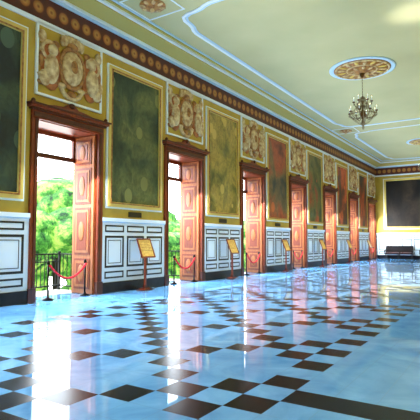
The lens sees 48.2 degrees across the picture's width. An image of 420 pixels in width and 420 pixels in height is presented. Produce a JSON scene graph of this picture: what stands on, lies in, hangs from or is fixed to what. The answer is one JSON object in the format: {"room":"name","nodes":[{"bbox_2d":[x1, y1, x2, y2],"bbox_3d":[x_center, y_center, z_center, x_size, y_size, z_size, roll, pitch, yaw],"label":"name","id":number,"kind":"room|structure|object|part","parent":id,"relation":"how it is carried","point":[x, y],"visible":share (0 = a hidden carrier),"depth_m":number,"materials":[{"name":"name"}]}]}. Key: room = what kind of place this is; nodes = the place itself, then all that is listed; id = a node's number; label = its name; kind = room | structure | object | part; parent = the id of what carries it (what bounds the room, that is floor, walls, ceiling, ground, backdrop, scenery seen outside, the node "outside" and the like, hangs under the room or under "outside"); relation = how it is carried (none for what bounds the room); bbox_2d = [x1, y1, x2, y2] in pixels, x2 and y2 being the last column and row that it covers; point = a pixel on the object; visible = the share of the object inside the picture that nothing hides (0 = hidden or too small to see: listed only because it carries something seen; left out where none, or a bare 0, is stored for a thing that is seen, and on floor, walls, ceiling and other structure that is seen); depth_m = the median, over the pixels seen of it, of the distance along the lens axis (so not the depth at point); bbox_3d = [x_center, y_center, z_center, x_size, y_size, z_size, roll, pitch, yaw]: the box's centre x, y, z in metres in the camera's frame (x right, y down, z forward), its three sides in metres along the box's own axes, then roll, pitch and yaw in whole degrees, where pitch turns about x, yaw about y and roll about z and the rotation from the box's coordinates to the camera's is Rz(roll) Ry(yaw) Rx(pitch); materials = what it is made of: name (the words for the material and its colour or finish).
{"room":"palace hall","nodes":[
{"label":"palace hall","id":0,"kind":"room"},
{"bbox_2d":[27,97,111,303],"bbox_3d":[-3.942,-0.244,12.268,1.135,5.000,2.600,-2,-4,33],"label":"door frame","id":1,"kind":"structure","parent":0,"point":[85,132],"depth_m":12.85,"materials":[{"name":"brown wood"}]},
{"bbox_2d":[162,137,209,285],"bbox_3d":[-1.170,0.038,16.540,1.135,5.000,2.600,-2,-4,33],"label":"door frame","id":2,"kind":"structure","parent":0,"point":[190,159],"depth_m":17.18,"materials":[{"name":"brown wood"}]},
{"bbox_2d":[0,6,375,232],"bbox_3d":[0.582,-1.242,19.552,0.900,7.950,48.250,-2,-4,33],"label":"wall","id":3,"kind":"structure","parent":0,"point":[5,205],"depth_m":13.44,"materials":[{"name":"yellow paint"}]},
{"bbox_2d":[0,15,27,200],"bbox_3d":[-5.006,-2.242,10.046,0.100,4.375,2.470,-2,-4,33],"label":"painting","id":4,"kind":"object","parent":3,"relation":"attached to","point":[13,35],"visible":1,"depth_m":10.80,"materials":[{"name":"green paint"}]},
{"bbox_2d":[34,21,102,113],"bbox_3d":[-3.572,-3.652,12.252,0.260,1.800,2.160,-2,-4,33],"label":"relief","id":5,"kind":"object","parent":3,"relation":"attached to","point":[68,70],"depth_m":12.08,"materials":[{"name":"beige paint"}]},
{"bbox_2d":[105,63,162,217],"bbox_3d":[-2.235,-1.960,14.318,0.100,4.375,2.470,-2,-4,33],"label":"painting","id":6,"kind":"object","parent":3,"relation":"attached to","point":[133,168],"visible":1,"depth_m":14.21,"materials":[{"name":"green paint"}]},
{"bbox_2d":[166,81,203,144],"bbox_3d":[-0.800,-3.371,16.524,0.260,1.800,2.160,-2,-4,33],"label":"relief","id":7,"kind":"object","parent":3,"relation":"attached to","point":[184,108],"depth_m":16.35,"materials":[{"name":"beige paint"}]},
{"bbox_2d":[0,212,377,306],"bbox_3d":[0.998,1.659,19.091,0.090,2.100,47.250,-2,-4,33],"label":"wainscot","id":8,"kind":"structure","parent":3,"relation":"attached to","point":[122,262],"depth_m":14.18,"materials":[{"name":"wood"}]},
{"bbox_2d":[0,0,381,176],"bbox_3d":[1.296,-4.655,19.314,0.800,1.170,47.250,-2,-4,33],"label":"crown molding","id":9,"kind":"structure","parent":3,"relation":"attached to","point":[109,26],"depth_m":15.81,"materials":[{"name":"white paint"}]},
{"bbox_2d":[205,106,238,222],"bbox_3d":[0.537,-1.679,18.589,0.100,4.375,2.470,-2,-4,33],"label":"mural","id":10,"kind":"object","parent":3,"relation":"attached to","point":[221,129],"visible":1,"depth_m":18.49,"materials":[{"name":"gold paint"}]},
{"bbox_2d":[240,115,264,163],"bbox_3d":[1.972,-3.089,20.796,0.260,1.800,2.160,-2,-4,33],"label":"relief","id":11,"kind":"object","parent":3,"relation":"attached to","point":[251,132],"depth_m":20.59,"materials":[{"name":"beige paint"}]},
{"bbox_2d":[265,132,288,225],"bbox_3d":[3.309,-1.397,22.861,0.100,4.375,2.470,-2,-4,33],"label":"mural","id":12,"kind":"object","parent":3,"relation":"attached to","point":[277,188],"visible":1,"depth_m":22.80,"materials":[{"name":"red paint"}]},
{"bbox_2d":[289,137,306,176],"bbox_3d":[4.743,-2.808,25.068,0.260,1.800,2.160,-2,-4,33],"label":"relief","id":13,"kind":"object","parent":3,"relation":"attached to","point":[297,150],"depth_m":24.86,"materials":[{"name":"beige paint"}]},
{"bbox_2d":[306,150,322,228],"bbox_3d":[6.080,-1.116,27.133,0.100,4.375,2.470,-2,-4,33],"label":"mural","id":14,"kind":"object","parent":3,"relation":"attached to","point":[314,170],"visible":1,"depth_m":27.07,"materials":[{"name":"green paint"}]},
{"bbox_2d":[323,153,335,185],"bbox_3d":[7.515,-2.526,29.340,0.260,1.800,2.160,-2,-4,33],"label":"relief","id":15,"kind":"object","parent":3,"relation":"attached to","point":[329,173],"depth_m":29.12,"materials":[{"name":"beige paint"}]},
{"bbox_2d":[335,163,348,229],"bbox_3d":[8.852,-0.834,31.405,0.100,4.375,2.470,-2,-4,33],"label":"mural","id":16,"kind":"object","parent":3,"relation":"attached to","point":[341,171],"visible":0.99,"depth_m":31.38,"materials":[{"name":"red paint"}]},
{"bbox_2d":[348,164,357,191],"bbox_3d":[10.287,-2.245,33.612,0.260,1.800,2.160,-2,-4,33],"label":"relief","id":17,"kind":"object","parent":3,"relation":"attached to","point":[352,171],"depth_m":33.38,"materials":[{"name":"beige paint"}]},
{"bbox_2d":[357,172,367,231],"bbox_3d":[11.624,-0.553,35.677,0.100,4.375,2.470,-2,-4,33],"label":"mural","id":18,"kind":"object","parent":3,"relation":"attached to","point":[362,179],"visible":0.98,"depth_m":35.67,"materials":[{"name":"red paint"}]},
{"bbox_2d":[367,173,375,197],"bbox_3d":[13.058,-1.963,37.883,0.260,1.800,2.160,-2,-4,33],"label":"relief","id":19,"kind":"object","parent":3,"relation":"attached to","point":[371,189],"depth_m":37.64,"materials":[{"name":"beige paint"}]},
{"bbox_2d":[0,259,419,419],"bbox_3d":[4.989,2.661,16.436,11.400,0.250,48.250,-2,-4,33],"label":"floor","id":20,"kind":"structure","parent":0,"point":[341,341],"depth_m":6.18,"materials":[{"name":"tile"}]},
{"bbox_2d":[42,259,89,300],"bbox_3d":[-3.664,1.767,12.062,0.280,0.960,1.456,-2,-4,33],"label":"stanchion","id":21,"kind":"object","parent":20,"relation":"on","point":[84,293],"visible":1,"depth_m":11.87,"materials":[{"name":"red fabric"}]},
{"bbox_2d":[136,238,155,290],"bbox_3d":[-1.913,1.605,13.898,0.340,1.526,0.600,-2,-4,33],"label":"stand","id":22,"kind":"object","parent":20,"relation":"on","point":[145,246],"visible":1,"depth_m":13.86,"materials":[{"name":"brown wood"}]},
{"bbox_2d":[170,255,197,284],"bbox_3d":[-0.892,2.048,16.334,0.280,0.960,1.456,-2,-4,33],"label":"stanchion","id":23,"kind":"object","parent":20,"relation":"on","point":[194,257],"visible":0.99,"depth_m":16.11,"materials":[{"name":"red fabric"}]},
{"bbox_2d":[226,239,238,278],"bbox_3d":[0.859,1.886,18.170,0.340,1.526,0.600,-2,-4,33],"label":"stand","id":24,"kind":"object","parent":20,"relation":"on","point":[231,243],"visible":1,"depth_m":18.13,"materials":[{"name":"brown wood"}]},
{"bbox_2d":[245,252,261,274],"bbox_3d":[1.879,2.330,20.606,0.280,0.960,1.456,-2,-4,33],"label":"stanchion","id":25,"kind":"object","parent":20,"relation":"on","point":[258,258],"visible":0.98,"depth_m":20.84,"materials":[{"name":"red fabric"}]},
{"bbox_2d":[281,239,290,271],"bbox_3d":[3.630,2.167,22.442,0.340,1.526,0.600,-2,-4,33],"label":"stand","id":26,"kind":"object","parent":20,"relation":"on","point":[284,241],"visible":1,"depth_m":22.40,"materials":[{"name":"brown wood"}]},
{"bbox_2d":[293,250,304,268],"bbox_3d":[4.651,2.611,24.878,0.280,0.960,1.456,-2,-4,33],"label":"stanchion","id":27,"kind":"object","parent":20,"relation":"on","point":[293,250],"visible":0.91,"depth_m":24.73,"materials":[{"name":"red fabric"}]},
{"bbox_2d":[319,240,326,266],"bbox_3d":[6.402,2.449,26.713,0.340,1.526,0.600,-2,-4,33],"label":"stand","id":28,"kind":"object","parent":20,"relation":"on","point":[322,243],"visible":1,"depth_m":26.67,"materials":[{"name":"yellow wood"}]},
{"bbox_2d":[326,249,334,264],"bbox_3d":[7.423,2.893,29.150,0.280,0.960,1.456,-2,-4,33],"label":"stanchion","id":29,"kind":"object","parent":20,"relation":"on","point":[332,249],"visible":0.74,"depth_m":29.33,"materials":[{"name":"red fabric"}]},
{"bbox_2d":[346,240,352,262],"bbox_3d":[9.174,2.730,30.985,0.340,1.526,0.600,-2,-4,33],"label":"stand","id":30,"kind":"object","parent":20,"relation":"on","point":[347,241],"visible":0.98,"depth_m":30.93,"materials":[{"name":"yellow wood"}]},
{"bbox_2d":[367,240,371,260],"bbox_3d":[11.945,3.012,35.257,0.340,1.526,0.600,-2,-4,33],"label":"stand","id":31,"kind":"object","parent":20,"relation":"on","point":[368,241],"visible":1,"depth_m":35.21,"materials":[{"name":"brown wood"}]},
{"bbox_2d":[384,246,413,259],"bbox_3d":[15.071,3.395,37.526,2.100,1.060,0.640,-2,-4,33],"label":"bench","id":32,"kind":"object","parent":20,"relation":"on","point":[389,249],"visible":0.92,"depth_m":37.70,"materials":[{"name":"black"}]},
{"bbox_2d":[239,160,269,275],"bbox_3d":[1.602,0.319,20.811,1.135,5.000,2.600,-2,-4,33],"label":"door frame","id":33,"kind":"structure","parent":0,"point":[252,175],"depth_m":21.47,"materials":[{"name":"brown wood"}]},
{"bbox_2d":[117,0,419,160],"bbox_3d":[4.989,-5.546,16.976,11.400,0.300,48.250,-2,-4,33],"label":"ceiling","id":34,"kind":"structure","parent":0,"point":[295,44],"depth_m":15.91,"materials":[{"name":"white paint"}]},
{"bbox_2d":[119,0,184,20],"bbox_3d":[-1.587,-5.559,12.976,1.282,0.200,1.282,-2,-4,33],"label":"ornament","id":35,"kind":"object","parent":34,"relation":"attached to","point":[151,6],"visible":1,"depth_m":12.93,"materials":[{"name":"white paint"}]},
{"bbox_2d":[182,0,419,158],"bbox_3d":[5.143,-5.391,16.836,7.190,0.025,45.290,-2,-4,33],"label":"trim","id":36,"kind":"structure","parent":34,"relation":"attached to","point":[203,6],"depth_m":18.13,"materials":[{"name":"white paint"}]},
{"bbox_2d":[332,127,359,134],"bbox_3d":[8.033,-4.582,27.802,1.282,0.200,1.282,-2,-4,33],"label":"ornament","id":37,"kind":"object","parent":34,"relation":"attached to","point":[347,130],"visible":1,"depth_m":27.63,"materials":[{"name":"white paint"}]},
{"bbox_2d":[329,56,395,79],"bbox_3d":[5.741,-5.244,17.752,2.400,0.200,2.400,-2,-4,33],"label":"ceiling rose","id":38,"kind":"object","parent":34,"relation":"attached to","point":[372,66],"visible":0.98,"depth_m":17.50,"materials":[{"name":"gold"}]},
{"bbox_2d":[348,73,377,129],"bbox_3d":[5.741,-4.077,17.675,1.075,2.140,1.073,2,-4,-30],"label":"chandelier","id":39,"kind":"object","parent":38,"relation":"hanging from","point":[362,100],"visible":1,"depth_m":17.58,"materials":[{"name":"brown metal"}]},
{"bbox_2d":[406,138,419,144],"bbox_3d":[14.056,-4.400,30.567,2.400,0.200,2.400,-2,-4,33],"label":"ceiling rose","id":40,"kind":"object","parent":34,"relation":"attached to","point":[416,141],"visible":1,"depth_m":30.63,"materials":[{"name":"gold"}]},
{"bbox_2d":[288,174,309,269],"bbox_3d":[4.374,0.601,25.083,1.135,5.000,2.600,-2,-4,33],"label":"door frame","id":41,"kind":"structure","parent":0,"point":[298,239],"depth_m":25.73,"materials":[{"name":"brown wood"}]},
{"bbox_2d":[323,184,338,264],"bbox_3d":[7.145,0.882,29.355,1.135,5.000,2.600,-2,-4,33],"label":"door frame","id":42,"kind":"structure","parent":0,"point":[329,192],"depth_m":29.98,"materials":[{"name":"brown wood"}]},
{"bbox_2d":[348,191,360,261],"bbox_3d":[9.917,1.163,33.627,1.135,5.000,2.600,-2,-4,33],"label":"door frame","id":43,"kind":"structure","parent":0,"point":[353,210],"depth_m":34.23,"materials":[{"name":"brown wood"}]},
{"bbox_2d":[368,197,376,258],"bbox_3d":[12.689,1.445,37.899,1.135,5.000,2.600,-2,-4,33],"label":"door frame","id":44,"kind":"structure","parent":0,"point":[371,202],"depth_m":38.51,"materials":[{"name":"brown wood"}]},
{"bbox_3d":[12.689,1.445,37.899,1.135,5.000,2.600,-2,-4,33],"label":"door casing","id":45,"kind":"part","parent":44,"relation":"part of","materials":[{"name":"brown wood"}]},
{"bbox_2d":[375,174,419,254],"bbox_3d":[18.132,-0.119,36.595,10.000,7.950,0.500,-2,-4,33],"label":"wall","id":46,"kind":"structure","parent":0,"point":[378,180],"depth_m":38.85,"materials":[{"name":"yellow paint"}]},
{"bbox_2d":[375,158,419,176],"bbox_3d":[17.779,-3.538,36.273,10.000,1.170,0.800,-2,-4,33],"label":"crown molding","id":47,"kind":"structure","parent":46,"relation":"attached to","point":[401,166],"depth_m":38.10,"materials":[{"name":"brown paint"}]},
{"bbox_2d":[377,233,419,258],"bbox_3d":[18.003,2.782,36.135,9.925,2.100,0.090,-2,-4,33],"label":"wainscot","id":48,"kind":"structure","parent":46,"relation":"attached to","point":[383,239],"depth_m":37.94,"materials":[{"name":"wood"}]},
{"bbox_2d":[383,177,419,229],"bbox_3d":[17.975,-0.634,36.385,8.720,4.170,0.080,-2,-4,33],"label":"mural","id":49,"kind":"object","parent":46,"relation":"attached to","point":[401,196],"visible":1,"depth_m":37.98,"materials":[{"name":"black paint"}]},
{"label":"outside","id":50,"kind":"structure","parent":0,"visible":0},
{"bbox_2d":[37,134,244,289],"bbox_3d":[-2.104,-16.649,181.542,0.001,180.000,700.000,-2,-4,33],"label":"sky","id":51,"kind":"structure","parent":50,"point":[47,168],"depth_m":123.82,"materials":[{"name":"white"}]},
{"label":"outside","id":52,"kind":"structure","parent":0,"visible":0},
{"bbox_2d":[35,177,245,290],"bbox_3d":[11.254,10.995,132.363,26.388,27.107,373.556,-2,-4,33],"label":"trees","id":53,"kind":"object","parent":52,"point":[54,220],"visible":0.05,"depth_m":70.18,"materials":[{"name":"green plant"}]},
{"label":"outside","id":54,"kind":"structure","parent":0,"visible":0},
{"bbox_2d":[36,278,179,296],"bbox_3d":[0.643,3.004,21.257,1.150,0.300,43.700,-2,-4,33],"label":"floor","id":55,"kind":"structure","parent":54,"point":[54,291],"depth_m":13.52,"materials":[{"name":"beige stone"}]},
{"bbox_2d":[35,249,245,288],"bbox_3d":[0.672,2.284,21.285,1.080,1.140,43.620,-2,-4,33],"label":"balcony railing","id":56,"kind":"object","parent":55,"relation":"on","point":[59,253],"visible":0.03,"depth_m":14.00,"materials":[{"name":"black metal"}]}
]}

